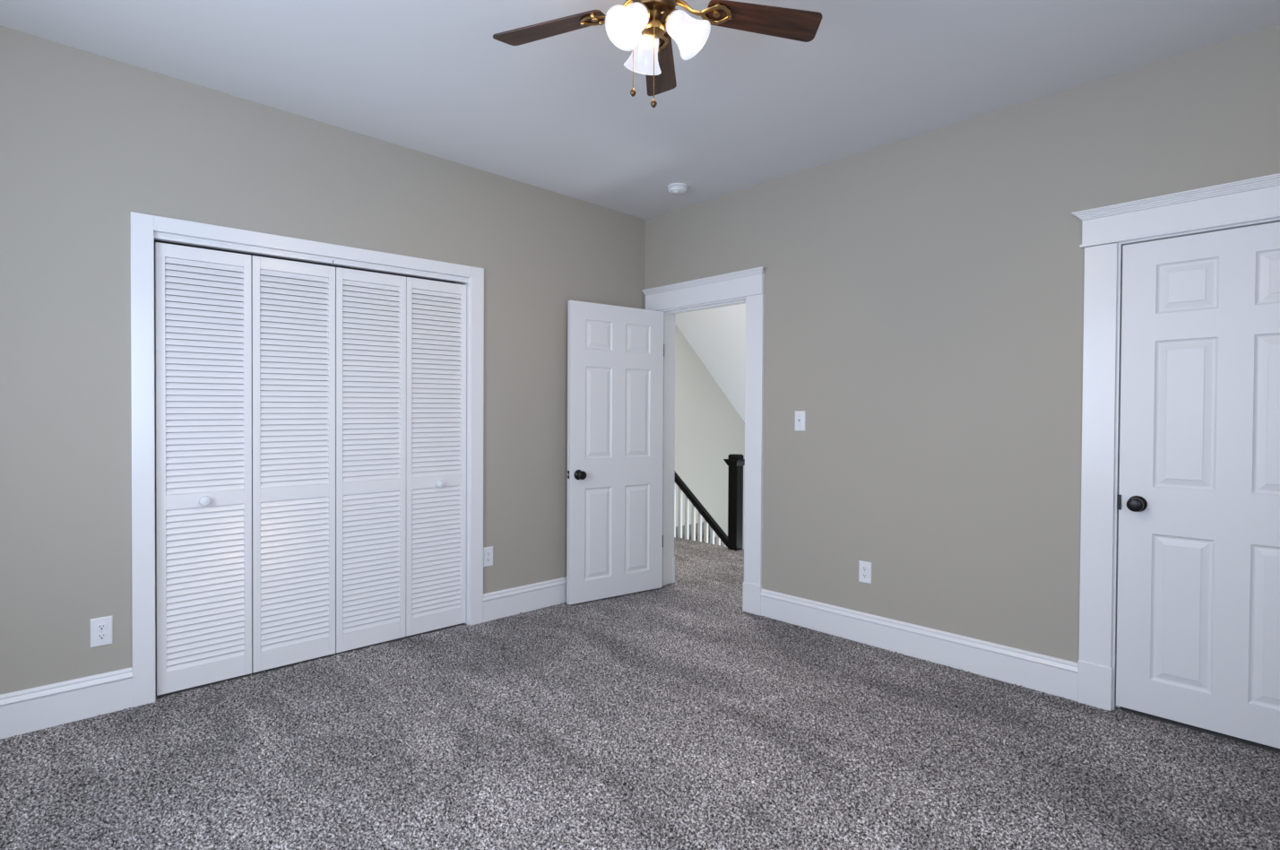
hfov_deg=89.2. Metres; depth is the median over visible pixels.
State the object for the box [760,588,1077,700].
baseboard
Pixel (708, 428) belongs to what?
wall
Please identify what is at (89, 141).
wall
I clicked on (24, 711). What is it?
baseboard
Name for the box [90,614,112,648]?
wall outlet
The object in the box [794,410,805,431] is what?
light switch
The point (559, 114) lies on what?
ceiling
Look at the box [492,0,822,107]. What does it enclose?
ceiling fan
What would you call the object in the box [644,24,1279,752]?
wall
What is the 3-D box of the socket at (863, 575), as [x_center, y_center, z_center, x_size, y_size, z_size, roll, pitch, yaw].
[1.258,0.844,3.635,0.004,0.026,0.034,0,1,-44]
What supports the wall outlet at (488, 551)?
attached to the wall at (89, 141)
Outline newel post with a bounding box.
[723,453,744,550]
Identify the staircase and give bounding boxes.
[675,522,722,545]
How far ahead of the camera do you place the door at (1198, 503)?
2.61 m
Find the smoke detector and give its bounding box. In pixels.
[666,182,688,195]
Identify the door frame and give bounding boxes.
[129,211,484,707]
[641,266,764,614]
[1072,172,1279,710]
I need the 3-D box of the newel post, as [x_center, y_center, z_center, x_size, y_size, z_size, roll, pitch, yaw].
[0.913,0.733,6.200,0.168,0.908,0.168,0,1,-44]
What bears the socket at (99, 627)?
attached to the wall outlet at (101, 628)
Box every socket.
[95,623,106,631]
[96,632,106,639]
[861,566,867,570]
[861,572,867,578]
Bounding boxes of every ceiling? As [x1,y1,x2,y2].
[0,0,1279,218]
[675,302,745,422]
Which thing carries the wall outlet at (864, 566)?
attached to the wall at (923, 293)
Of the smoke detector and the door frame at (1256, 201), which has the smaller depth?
the door frame at (1256, 201)
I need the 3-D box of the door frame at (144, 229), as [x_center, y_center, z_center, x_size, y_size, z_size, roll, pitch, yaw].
[-1.623,0.131,3.423,1.691,2.153,0.180,0,1,-44]
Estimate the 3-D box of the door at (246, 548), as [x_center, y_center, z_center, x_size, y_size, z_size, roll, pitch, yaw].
[-1.858,0.189,3.122,0.754,2.018,0.066,0,1,-44]
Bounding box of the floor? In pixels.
[0,536,1279,849]
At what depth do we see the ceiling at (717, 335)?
7.26 m
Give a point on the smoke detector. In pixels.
(674, 188)
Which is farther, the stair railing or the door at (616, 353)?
the stair railing
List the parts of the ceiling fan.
blade, lamp shade, pull chain, lamp shade, pull chain, blade, lamp shade, blade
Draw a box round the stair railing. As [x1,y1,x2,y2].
[674,471,727,546]
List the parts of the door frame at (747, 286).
hall casing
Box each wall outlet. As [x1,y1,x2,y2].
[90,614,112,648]
[483,545,492,567]
[858,560,871,583]
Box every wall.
[0,25,645,698]
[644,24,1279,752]
[674,324,744,549]
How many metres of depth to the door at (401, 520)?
3.62 m
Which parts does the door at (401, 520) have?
louver panel, louver panel, louver panel, louver panel, knob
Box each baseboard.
[0,576,566,739]
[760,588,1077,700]
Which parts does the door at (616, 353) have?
knob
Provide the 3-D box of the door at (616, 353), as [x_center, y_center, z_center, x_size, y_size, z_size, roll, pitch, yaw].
[-0.159,0.183,4.531,0.798,2.014,0.164,0,1,-36]
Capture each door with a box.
[154,242,335,695]
[335,267,466,652]
[566,300,664,604]
[1115,221,1279,748]
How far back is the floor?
2.42 m
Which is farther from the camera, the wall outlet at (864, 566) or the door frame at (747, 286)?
the door frame at (747, 286)
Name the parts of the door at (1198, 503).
knob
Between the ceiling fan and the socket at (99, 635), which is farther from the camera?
the socket at (99, 635)
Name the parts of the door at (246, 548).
louver panel, knob, louver panel, louver panel, louver panel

